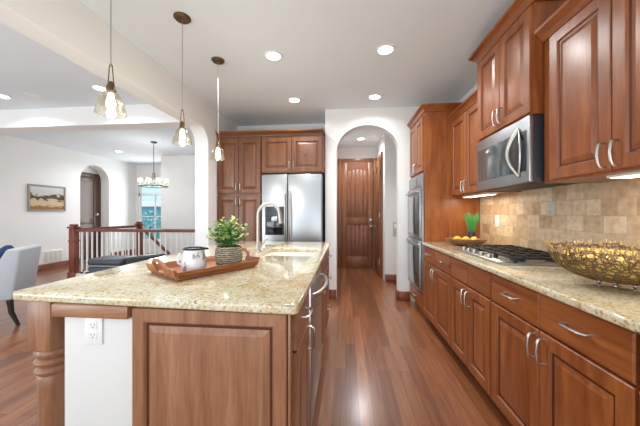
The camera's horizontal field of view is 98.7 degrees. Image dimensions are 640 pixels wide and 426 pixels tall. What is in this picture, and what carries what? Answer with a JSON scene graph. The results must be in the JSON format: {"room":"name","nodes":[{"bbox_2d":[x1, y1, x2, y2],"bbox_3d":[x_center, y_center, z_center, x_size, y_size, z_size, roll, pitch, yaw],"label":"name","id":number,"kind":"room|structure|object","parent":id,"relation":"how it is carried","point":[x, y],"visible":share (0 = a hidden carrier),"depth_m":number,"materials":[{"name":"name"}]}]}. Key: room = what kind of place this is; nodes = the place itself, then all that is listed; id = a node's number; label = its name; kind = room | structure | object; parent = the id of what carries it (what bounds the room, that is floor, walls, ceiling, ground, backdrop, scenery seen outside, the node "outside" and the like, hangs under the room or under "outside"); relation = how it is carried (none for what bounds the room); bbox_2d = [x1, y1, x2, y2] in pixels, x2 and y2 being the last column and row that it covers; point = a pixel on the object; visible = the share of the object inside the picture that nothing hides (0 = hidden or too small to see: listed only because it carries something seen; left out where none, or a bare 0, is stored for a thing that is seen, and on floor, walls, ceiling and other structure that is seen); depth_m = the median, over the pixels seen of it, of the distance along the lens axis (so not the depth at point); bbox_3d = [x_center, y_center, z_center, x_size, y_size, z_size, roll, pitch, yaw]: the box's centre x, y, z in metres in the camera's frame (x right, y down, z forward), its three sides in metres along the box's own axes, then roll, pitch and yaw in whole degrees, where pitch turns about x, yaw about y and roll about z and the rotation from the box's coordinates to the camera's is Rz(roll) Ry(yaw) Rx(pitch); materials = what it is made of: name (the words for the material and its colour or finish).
{"room":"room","nodes":[
{"label":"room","id":0,"kind":"room"},
{"bbox_2d":[0,134,136,264],"bbox_3d":[-6.064,-0.130,6.198,0.240,2.740,4.800,0,0,5],"label":"wall","id":1,"kind":"structure","parent":0,"point":[23,162],"depth_m":6.16,"materials":[{"name":"white paint"}]},
{"bbox_2d":[27,184,65,210],"bbox_3d":[-5.944,-0.320,6.006,0.030,0.560,0.760,0,0,5],"label":"picture","id":2,"kind":"object","parent":1,"relation":"attached to","point":[39,197],"visible":1,"depth_m":5.96,"materials":[{"name":"brown"}]},
{"bbox_2d":[42,249,62,262],"bbox_3d":[-5.941,0.950,6.116,0.016,0.260,0.420,0,0,5],"label":"air vent","id":3,"kind":"object","parent":1,"relation":"in","point":[50,255],"visible":1,"depth_m":6.10,"materials":[{"name":"white metal"}]},
{"bbox_2d":[37,258,79,271],"bbox_3d":[-6.021,1.173,5.265,0.019,0.135,2.950,0,0,5],"label":"baseboard","id":4,"kind":"structure","parent":1,"relation":"attached to","point":[48,266],"depth_m":6.12,"materials":[{"name":"brown wood"}]},
{"bbox_2d":[80,172,100,260],"bbox_3d":[-6.087,0.092,7.130,0.108,2.295,0.960,0,0,5],"label":"door","id":5,"kind":"structure","parent":1,"relation":"in","point":[90,187],"depth_m":7.31,"materials":[{"name":"brown wood"}]},
{"bbox_2d":[111,249,134,254],"bbox_3d":[-5.755,1.173,8.078,0.019,0.135,0.960,0,0,5],"label":"baseboard","id":6,"kind":"structure","parent":1,"relation":"attached to","point":[131,249],"depth_m":8.12,"materials":[{"name":"brown wood"}]},
{"bbox_2d":[81,166,98,177],"bbox_3d":[-6.178,-0.130,7.214,0.060,2.740,1.200,0,0,5],"label":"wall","id":7,"kind":"structure","parent":0,"point":[88,169],"depth_m":7.34,"materials":[{"name":"white paint"}]},
{"bbox_2d":[65,317,131,425],"bbox_3d":[-0.784,0.827,2.088,0.325,0.826,1.990,0,0,5],"label":"wall","id":8,"kind":"structure","parent":0,"point":[98,378],"depth_m":1.10,"materials":[{"name":"white paint"}]},
{"bbox_2d":[51,302,134,318],"bbox_3d":[-0.810,0.387,2.078,0.325,0.050,2.015,0,0,5],"label":"board","id":9,"kind":"object","parent":8,"relation":"on","point":[58,309],"visible":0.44,"depth_m":1.07,"materials":[{"name":"brown wood"}]},
{"bbox_2d":[13,241,330,314],"bbox_3d":[-0.583,0.344,2.082,1.217,0.035,2.124,0,0,5],"label":"countertop","id":10,"kind":"structure","parent":9,"relation":"on","point":[277,284],"depth_m":1.20,"materials":[{"name":"beige stone"}]},
{"bbox_2d":[146,248,259,280],"bbox_3d":[-0.654,0.276,1.579,0.356,0.099,0.537,0,0,39],"label":"serving tray","id":11,"kind":"object","parent":10,"relation":"on","point":[172,270],"visible":0.77,"depth_m":1.47,"materials":[{"name":"brown wood"}]},
{"bbox_2d":[177,246,208,271],"bbox_3d":[-0.652,0.247,1.440,0.140,0.132,0.121,0,0,5],"label":"pitcher","id":12,"kind":"object","parent":11,"relation":"on","point":[193,258],"visible":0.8,"depth_m":1.40,"materials":[{"name":"white ceramic"}]},
{"bbox_2d":[206,215,248,265],"bbox_3d":[-0.535,0.163,1.588,0.245,0.301,0.253,0,0,5],"label":"potted plant","id":13,"kind":"object","parent":11,"relation":"on","point":[226,253],"visible":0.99,"depth_m":1.55,"materials":[{"name":"green plant"}]},
{"bbox_2d":[254,202,283,250],"bbox_3d":[-0.433,0.115,2.335,0.264,0.421,0.059,0,0,14],"label":"faucet","id":14,"kind":"object","parent":10,"relation":"on","point":[280,218],"visible":1,"depth_m":2.34,"materials":[{"name":"silver metal"}]},
{"bbox_2d":[264,252,314,255],"bbox_3d":[-0.256,0.456,2.314,0.475,0.188,0.480,0,0,5],"label":"sink","id":15,"kind":"object","parent":10,"relation":"in","point":[270,253],"visible":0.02,"depth_m":2.54,"materials":[{"name":"white"}]},
{"bbox_2d":[85,318,102,344],"bbox_3d":[-0.901,0.465,1.094,0.075,0.115,0.008,0,0,5],"label":"wall outlet","id":16,"kind":"object","parent":8,"relation":"attached to","point":[93,326],"visible":0.9,"depth_m":1.09,"materials":[{"name":"white plastic"}]},
{"bbox_2d":[89,321,96,328],"bbox_3d":[-0.901,0.445,1.091,0.034,0.030,0.002,0,0,5],"label":"receptacle","id":17,"kind":"object","parent":16,"relation":"attached to","point":[92,324],"depth_m":1.09,"materials":[{"name":"grey plastic"}]},
{"bbox_2d":[89,331,96,338],"bbox_3d":[-0.901,0.485,1.091,0.034,0.030,0.002,0,0,5],"label":"receptacle","id":18,"kind":"object","parent":16,"relation":"attached to","point":[92,334],"depth_m":1.09,"materials":[{"name":"grey plastic"}]},
{"bbox_2d":[0,0,236,246],"bbox_3d":[-1.815,-0.130,1.678,0.190,2.740,6.200,0,0,5],"label":"wall header","id":19,"kind":"structure","parent":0,"point":[70,29],"depth_m":2.40,"materials":[{"name":"white paint"}]},
{"bbox_2d":[0,104,188,132],"bbox_3d":[-3.915,-1.370,4.061,4.440,0.260,0.250,0,0,5],"label":"ceiling beam","id":20,"kind":"structure","parent":19,"relation":"attached to","point":[141,116],"depth_m":3.91,"materials":[{"name":"white paint"}]},
{"bbox_2d":[137,164,160,252],"bbox_3d":[-4.467,-0.130,8.533,2.500,2.740,0.150,0,0,5],"label":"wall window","id":21,"kind":"structure","parent":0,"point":[143,171],"depth_m":8.55,"materials":[{"name":"white paint"}]},
{"bbox_2d":[139,176,160,241],"bbox_3d":[-5.144,-0.135,8.592,1.120,2.050,0.060,0,0,5],"label":"window","id":22,"kind":"structure","parent":21,"relation":"attached to","point":[149,198],"depth_m":8.60,"materials":[{"name":"white"}]},
{"bbox_2d":[161,155,194,254],"bbox_3d":[-2.788,1.220,7.169,2.780,5.440,0.150,0,0,5],"label":"wall","id":23,"kind":"structure","parent":0,"point":[177,200],"depth_m":7.18,"materials":[{"name":"white paint"}]},
{"bbox_2d":[0,253,510,425],"bbox_3d":[-2.224,1.300,3.726,8.370,0.120,11.400,0,0,5],"label":"floor","id":24,"kind":"structure","parent":0,"point":[384,362],"depth_m":2.17,"materials":[{"name":"brown wood"}]},
{"bbox_2d":[0,245,40,325],"bbox_3d":[-3.782,0.819,3.054,0.867,0.854,0.500,0,0,-26],"label":"lounge chair","id":25,"kind":"object","parent":24,"relation":"on","point":[19,265],"visible":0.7,"depth_m":3.02,"materials":[{"name":"grey fabric"}]},
{"bbox_2d":[0,245,13,258],"bbox_3d":[-3.714,0.570,3.214,0.161,0.386,0.400,0,0,-28],"label":"throw pillow","id":26,"kind":"object","parent":25,"relation":"on","point":[3,249],"visible":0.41,"depth_m":3.16,"materials":[{"name":"blue fabric"}]},
{"bbox_2d":[27,301,64,425],"bbox_3d":[-1.158,0.801,1.189,0.116,0.878,0.116,0,0,5],"label":"island post","id":27,"kind":"object","parent":24,"relation":"on","point":[45,332],"visible":0.76,"depth_m":1.15,"materials":[{"name":"brown wood"}]},
{"bbox_2d":[86,253,165,272],"bbox_3d":[-2.249,0.873,3.487,0.696,0.735,0.860,0,0,5],"label":"leather armchair","id":28,"kind":"object","parent":24,"relation":"on","point":[96,264],"visible":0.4,"depth_m":3.10,"materials":[{"name":"grey"}]},
{"bbox_2d":[67,221,194,278],"bbox_3d":[-3.058,1.151,5.879,3.195,1.883,1.800,0,0,5],"label":"stair railing","id":29,"kind":"object","parent":24,"relation":"on","point":[74,229],"visible":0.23,"depth_m":5.15,"materials":[{"name":"brown wood"}]},
{"bbox_2d":[132,307,291,425],"bbox_3d":[-0.409,0.801,1.036,0.610,0.878,0.044,0,0,5],"label":"island end panel","id":30,"kind":"object","parent":24,"relation":"on","point":[190,367],"visible":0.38,"depth_m":1.01,"materials":[{"name":"brown wood"}]},
{"bbox_2d":[217,137,263,242],"bbox_3d":[-1.143,0.072,4.246,0.654,2.335,0.661,0,0,5],"label":"pantry cabinet","id":31,"kind":"object","parent":24,"relation":"on","point":[239,162],"visible":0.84,"depth_m":3.96,"materials":[{"name":"brown wood"}]},
{"bbox_2d":[262,174,324,241],"bbox_3d":[-0.367,0.330,4.190,0.860,1.760,0.806,0,0,5],"label":"refrigerator","id":32,"kind":"object","parent":24,"relation":"on","point":[300,198],"visible":0.62,"depth_m":3.84,"materials":[{"name":"grey metal"}]},
{"bbox_2d":[292,292,315,425],"bbox_3d":[-0.360,0.801,1.247,0.659,0.878,0.373,0,0,5],"label":"base cabinet","id":33,"kind":"object","parent":24,"relation":"on","point":[300,321],"visible":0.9,"depth_m":1.16,"materials":[{"name":"brown wood"}]},
{"bbox_2d":[308,267,327,425],"bbox_3d":[-0.287,0.804,1.735,0.676,0.872,0.596,0,0,5],"label":"dishwasher","id":34,"kind":"object","parent":24,"relation":"on","point":[315,292],"visible":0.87,"depth_m":1.57,"materials":[{"name":"grey metal"}]},
{"bbox_2d":[321,256,328,360],"bbox_3d":[-0.256,0.801,2.347,0.659,0.878,0.613,0,0,5],"label":"base cabinet","id":35,"kind":"object","parent":24,"relation":"on","point":[323,266],"visible":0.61,"depth_m":2.27,"materials":[{"name":"brown wood"}]},
{"bbox_2d":[326,250,331,329],"bbox_3d":[-0.207,0.801,2.867,0.659,0.878,0.408,0,0,5],"label":"base cabinet","id":36,"kind":"object","parent":24,"relation":"on","point":[327,254],"visible":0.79,"depth_m":2.78,"materials":[{"name":"brown wood"}]},
{"bbox_2d":[423,245,460,359],"bbox_3d":[1.429,0.801,2.710,0.658,0.878,0.823,0,0,5],"label":"base cabinet","id":37,"kind":"object","parent":24,"relation":"on","point":[437,276],"visible":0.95,"depth_m":2.63,"materials":[{"name":"brown wood"}]},
{"bbox_2d":[407,102,478,319],"bbox_3d":[1.497,0.004,3.434,0.656,2.472,0.731,0,0,5],"label":"oven tower","id":38,"kind":"object","parent":24,"relation":"on","point":[430,127],"visible":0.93,"depth_m":3.14,"materials":[{"name":"brown wood"}]},
{"bbox_2d":[406,173,423,292],"bbox_3d":[1.187,0.235,3.491,0.088,1.390,0.635,0,0,5],"label":"double oven","id":39,"kind":"object","parent":38,"relation":"in","point":[415,194],"visible":0.99,"depth_m":3.33,"materials":[{"name":"silver metal"}]},
{"bbox_2d":[451,257,504,416],"bbox_3d":[1.360,0.801,1.976,0.658,0.878,0.642,0,0,5],"label":"base cabinet","id":40,"kind":"object","parent":24,"relation":"on","point":[471,299],"visible":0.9,"depth_m":1.94,"materials":[{"name":"brown wood"}]},
{"bbox_2d":[491,273,639,425],"bbox_3d":[1.290,0.801,1.232,0.658,0.878,0.843,0,0,5],"label":"base cabinet","id":41,"kind":"object","parent":24,"relation":"on","point":[554,362],"visible":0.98,"depth_m":1.15,"materials":[{"name":"brown wood"}]},
{"bbox_3d":[1.212,0.801,0.409,0.658,0.878,0.800,0,0,5],"label":"base cabinet","id":42,"kind":"object","parent":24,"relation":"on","visible":0},
{"bbox_2d":[422,242,639,333],"bbox_3d":[1.332,0.343,1.553,0.635,0.035,3.143,0,0,5],"label":"countertop","id":43,"kind":"structure","parent":42,"relation":"on","point":[620,306],"depth_m":1.22,"materials":[{"name":"beige stone"}]},
{"bbox_2d":[445,238,487,245],"bbox_3d":[1.455,0.291,2.745,0.384,0.069,0.240,0,0,25],"label":"dough bowl","id":44,"kind":"object","parent":43,"relation":"on","point":[459,242],"visible":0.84,"depth_m":2.67,"materials":[{"name":"brown wood"}]},
{"bbox_2d":[463,212,479,237],"bbox_3d":[1.609,0.155,2.925,0.178,0.340,0.182,0,0,5],"label":"grass plant","id":45,"kind":"object","parent":43,"relation":"on","point":[471,222],"visible":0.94,"depth_m":2.90,"materials":[{"name":"green plant"}]},
{"bbox_2d":[456,244,559,265],"bbox_3d":[1.409,0.300,2.046,0.490,0.050,0.720,0,0,5],"label":"gas cooktop","id":46,"kind":"object","parent":43,"relation":"in","point":[499,254],"visible":0.9,"depth_m":1.92,"materials":[{"name":"silver metal"}]},
{"bbox_2d":[542,237,639,288],"bbox_3d":[1.322,0.225,1.226,0.523,0.201,0.524,0,0,5],"label":"bowl","id":47,"kind":"object","parent":43,"relation":"on","point":[621,266],"visible":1,"depth_m":1.16,"materials":[{"name":"brown metal"}]},
{"bbox_2d":[0,0,513,164],"bbox_3d":[-2.224,-1.550,3.726,8.370,0.100,11.400,0,0,5],"label":"ceiling","id":48,"kind":"structure","parent":0,"point":[330,59],"depth_m":2.71,"materials":[{"name":"white paint"}]},
{"bbox_2d":[0,94,11,98],"bbox_3d":[-4.076,-1.496,3.529,0.170,0.008,0.170,0,0,5],"label":"recessed light","id":49,"kind":"object","parent":48,"relation":"in","point":[1,95],"visible":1,"depth_m":3.55,"materials":[{"name":"white"}]},
{"bbox_2d":[23,92,40,96],"bbox_3d":[-3.658,-1.498,3.490,0.160,0.004,0.160,0,0,5],"label":"ceiling speaker","id":50,"kind":"object","parent":48,"relation":"attached to","point":[25,93],"visible":1,"depth_m":3.47,"materials":[{"name":"white"}]},
{"bbox_2d":[91,85,106,91],"bbox_3d":[-2.641,-1.496,3.303,0.170,0.008,0.170,0,0,5],"label":"recessed light","id":51,"kind":"object","parent":48,"relation":"in","point":[96,87],"visible":0.92,"depth_m":3.28,"materials":[{"name":"white"}]},
{"bbox_2d":[105,0,116,109],"bbox_3d":[-1.117,-1.012,1.469,0.142,0.974,0.142,0,0,5],"label":"pendant light","id":52,"kind":"object","parent":48,"relation":"hanging from","point":[110,87],"visible":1,"depth_m":1.47,"materials":[{"name":"white glass"}]},
{"bbox_2d":[105,63,116,92],"bbox_3d":[-1.117,-0.725,1.469,0.050,0.153,0.049,0,0,5],"label":"socket","id":53,"kind":"object","parent":52,"relation":"attached to","point":[110,87],"depth_m":1.47,"materials":[{"name":"brown metal"}]},
{"bbox_2d":[139,141,167,187],"bbox_3d":[-3.509,-1.025,5.806,0.563,0.950,0.563,0,0,-29],"label":"chandelier","id":54,"kind":"object","parent":48,"relation":"hanging from","point":[152,142],"visible":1,"depth_m":5.79,"materials":[{"name":"grey metal"}]},
{"bbox_2d":[173,12,190,140],"bbox_3d":[-1.056,-1.012,2.109,0.142,0.974,0.142,0,0,5],"label":"pendant light","id":55,"kind":"object","parent":48,"relation":"hanging from","point":[183,18],"visible":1,"depth_m":2.10,"materials":[{"name":"brown metal"}]},
{"bbox_2d":[179,109,185,128],"bbox_3d":[-1.056,-0.725,2.109,0.050,0.153,0.049,0,0,5],"label":"socket","id":56,"kind":"object","parent":55,"relation":"attached to","point":[182,124],"depth_m":2.10,"materials":[{"name":"brown metal"}]},
{"bbox_2d":[211,56,224,156],"bbox_3d":[-1.001,-1.012,2.696,0.142,0.974,0.142,0,0,5],"label":"pendant light","id":57,"kind":"object","parent":48,"relation":"hanging from","point":[217,60],"visible":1,"depth_m":2.68,"materials":[{"name":"brown metal"}]},
{"bbox_2d":[215,132,220,146],"bbox_3d":[-1.001,-0.725,2.696,0.050,0.153,0.049,0,0,5],"label":"socket","id":58,"kind":"object","parent":57,"relation":"attached to","point":[217,142],"depth_m":2.69,"materials":[{"name":"brown metal"}]},
{"bbox_2d":[264,51,281,60],"bbox_3d":[-0.445,-1.496,2.623,0.170,0.008,0.170,0,0,5],"label":"recessed light","id":59,"kind":"object","parent":48,"relation":"in","point":[270,55],"visible":1,"depth_m":2.61,"materials":[{"name":"white"}]},
{"bbox_2d":[288,97,300,102],"bbox_3d":[-0.338,-1.496,3.648,0.170,0.008,0.170,0,0,5],"label":"recessed light","id":60,"kind":"object","parent":48,"relation":"in","point":[292,99],"visible":1,"depth_m":3.65,"materials":[{"name":"white"}]},
{"bbox_2d":[368,94,381,99],"bbox_3d":[0.707,-1.496,3.549,0.170,0.008,0.170,0,0,5],"label":"recessed light","id":61,"kind":"object","parent":48,"relation":"in","point":[373,96],"visible":1,"depth_m":3.54,"materials":[{"name":"white"}]},
{"bbox_2d":[376,44,394,55],"bbox_3d":[0.600,-1.496,2.525,0.170,0.008,0.170,0,0,5],"label":"recessed light","id":62,"kind":"object","parent":48,"relation":"in","point":[386,49],"visible":1,"depth_m":2.52,"materials":[{"name":"white"}]},
{"bbox_2d":[237,124,324,131],"bbox_3d":[-0.736,-0.130,4.750,1.760,2.740,0.120,0,0,5],"label":"wall","id":63,"kind":"structure","parent":0,"point":[296,126],"depth_m":4.68,"materials":[{"name":"white paint"}]},
{"bbox_2d":[337,147,376,267],"bbox_3d":[0.849,-0.130,6.318,0.900,2.740,0.100,0,0,5],"label":"wall","id":64,"kind":"structure","parent":0,"point":[345,152],"depth_m":6.26,"materials":[{"name":"white paint"}]},
{"bbox_2d":[338,158,376,267],"bbox_3d":[0.848,0.000,6.206,0.900,2.480,0.113,0,0,5],"label":"door","id":65,"kind":"structure","parent":64,"relation":"in","point":[349,220],"depth_m":6.23,"materials":[{"name":"brown wood"}]},
{"bbox_2d":[325,106,418,300],"bbox_3d":[0.984,-0.130,3.980,1.810,2.740,0.150,0,0,5],"label":"wall","id":66,"kind":"structure","parent":0,"point":[393,121],"depth_m":3.94,"materials":[{"name":"white paint"}]},
{"bbox_2d":[262,135,324,177],"bbox_3d":[-0.367,-0.833,4.173,0.898,0.525,0.661,0,0,5],"label":"upper cabinet","id":67,"kind":"object","parent":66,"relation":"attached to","point":[280,154],"visible":0.93,"depth_m":3.89,"materials":[{"name":"brown wood"}]},
{"bbox_2d":[216,129,324,137],"bbox_3d":[-0.694,-1.133,4.205,1.558,0.072,0.654,0,0,5],"label":"crown molding","id":68,"kind":"structure","parent":67,"relation":"on","point":[292,132],"depth_m":3.90,"materials":[{"name":"brown wood"}]},
{"bbox_2d":[329,289,335,298],"bbox_3d":[0.155,1.173,3.973,0.161,0.135,0.019,0,0,5],"label":"baseboard","id":69,"kind":"structure","parent":66,"relation":"attached to","point":[332,293],"depth_m":3.96,"materials":[{"name":"brown wood"}]},
{"bbox_2d":[395,288,398,300],"bbox_3d":[1.108,1.173,3.958,0.018,0.135,0.170,0,0,5],"label":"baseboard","id":70,"kind":"object","parent":66,"relation":"attached to","point":[396,290],"visible":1,"depth_m":3.92,"materials":[{"name":"brown wood"}]},
{"bbox_2d":[399,291,409,300],"bbox_3d":[1.191,1.173,3.875,0.158,0.135,0.019,0,0,5],"label":"baseboard","id":71,"kind":"structure","parent":66,"relation":"attached to","point":[403,295],"depth_m":3.87,"materials":[{"name":"brown wood"}]},
{"bbox_2d":[377,133,396,280],"bbox_3d":[1.639,-0.130,5.596,0.810,2.740,1.350,0,0,5],"label":"wall","id":72,"kind":"structure","parent":0,"point":[386,144],"depth_m":4.96,"materials":[{"name":"white paint"}]},
{"bbox_2d":[373,151,382,277],"bbox_3d":[1.177,0.033,5.694,0.118,2.415,0.900,0,0,5],"label":"door","id":73,"kind":"structure","parent":72,"relation":"in","point":[378,226],"depth_m":5.33,"materials":[{"name":"brown wood"}]},
{"bbox_2d":[385,274,396,281],"bbox_3d":[1.569,1.173,4.914,0.800,0.135,0.019,0,0,5],"label":"baseboard","id":74,"kind":"structure","parent":72,"relation":"attached to","point":[388,277],"depth_m":4.93,"materials":[{"name":"brown wood"}]},
{"bbox_2d":[393,222,396,235],"bbox_3d":[1.345,0.287,4.935,0.053,0.233,0.016,0,0,5],"label":"light switch","id":75,"kind":"object","parent":72,"relation":"attached to","point":[394,223],"visible":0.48,"depth_m":4.93,"materials":[{"name":"white plastic"}]},
{"bbox_2d":[459,84,491,244],"bbox_3d":[1.756,-0.130,1.943,0.110,2.740,8.600,0,0,5],"label":"wall","id":76,"kind":"structure","parent":0,"point":[474,88],"depth_m":3.27,"materials":[{"name":"white paint"}]},
{"bbox_2d":[447,89,521,196],"bbox_3d":[1.583,-0.636,2.736,0.358,0.912,0.735,0,0,5],"label":"upper cabinet","id":77,"kind":"object","parent":76,"relation":"attached to","point":[463,119],"visible":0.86,"depth_m":2.72,"materials":[{"name":"brown wood"}]},
{"bbox_2d":[462,193,497,197],"bbox_3d":[1.562,-0.172,2.715,0.100,0.016,0.500,0,0,5],"label":"light","id":78,"kind":"object","parent":77,"relation":"attached to","point":[482,194],"visible":0.96,"depth_m":2.61,"materials":[{"name":"white plastic"}]},
{"bbox_2d":[495,215,499,226],"bbox_3d":[1.757,0.080,2.727,0.008,0.115,0.075,0,0,5],"label":"wall outlet","id":79,"kind":"object","parent":76,"relation":"attached to","point":[497,217],"visible":1,"depth_m":2.72,"materials":[{"name":"white plastic"}]},
{"bbox_2d":[468,0,566,140],"bbox_3d":[1.488,-0.994,2.019,0.411,0.768,0.829,0,0,5],"label":"upper cabinet","id":80,"kind":"object","parent":76,"relation":"attached to","point":[510,58],"visible":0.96,"depth_m":1.88,"materials":[{"name":"brown wood"}]},
{"bbox_2d":[477,115,578,190],"bbox_3d":[1.477,-0.397,2.023,0.431,0.419,0.687,0,0,5],"label":"microwave","id":81,"kind":"object","parent":76,"relation":"attached to","point":[512,158],"visible":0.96,"depth_m":1.83,"materials":[{"name":"grey metal"}]},
{"bbox_2d":[547,202,554,215],"bbox_3d":[1.690,-0.030,2.015,0.008,0.100,0.075,0,0,5],"label":"wall outlet","id":82,"kind":"object","parent":76,"relation":"attached to","point":[550,205],"visible":1,"depth_m":2.01,"materials":[{"name":"beige plastic"}]},
{"bbox_2d":[480,178,639,251],"bbox_3d":[1.607,-0.168,1.026,0.012,0.984,4.145,0,0,5],"label":"backsplash","id":83,"kind":"structure","parent":76,"relation":"attached to","point":[610,210],"depth_m":1.88,"materials":[{"name":"tile"}]},
{"bbox_2d":[534,0,639,182],"bbox_3d":[1.441,-0.643,1.239,0.358,0.927,0.848,0,0,5],"label":"upper cabinet","id":84,"kind":"object","parent":76,"relation":"attached to","point":[592,47],"visible":1,"depth_m":1.33,"materials":[{"name":"brown wood"}]},
{"bbox_2d":[606,171,639,178],"bbox_3d":[1.398,-0.172,0.973,0.100,0.016,0.700,0,0,5],"label":"light","id":85,"kind":"object","parent":84,"relation":"attached to","point":[636,174],"visible":1,"depth_m":1.25,"materials":[{"name":"white plastic"}]},
{"bbox_2d":[611,174,639,178],"bbox_3d":[1.398,-0.165,0.973,0.080,0.003,0.680,0,0,5],"label":"diffuser","id":86,"kind":"object","parent":85,"relation":"attached to","point":[617,176],"depth_m":1.27,"materials":[{"name":"beige"}]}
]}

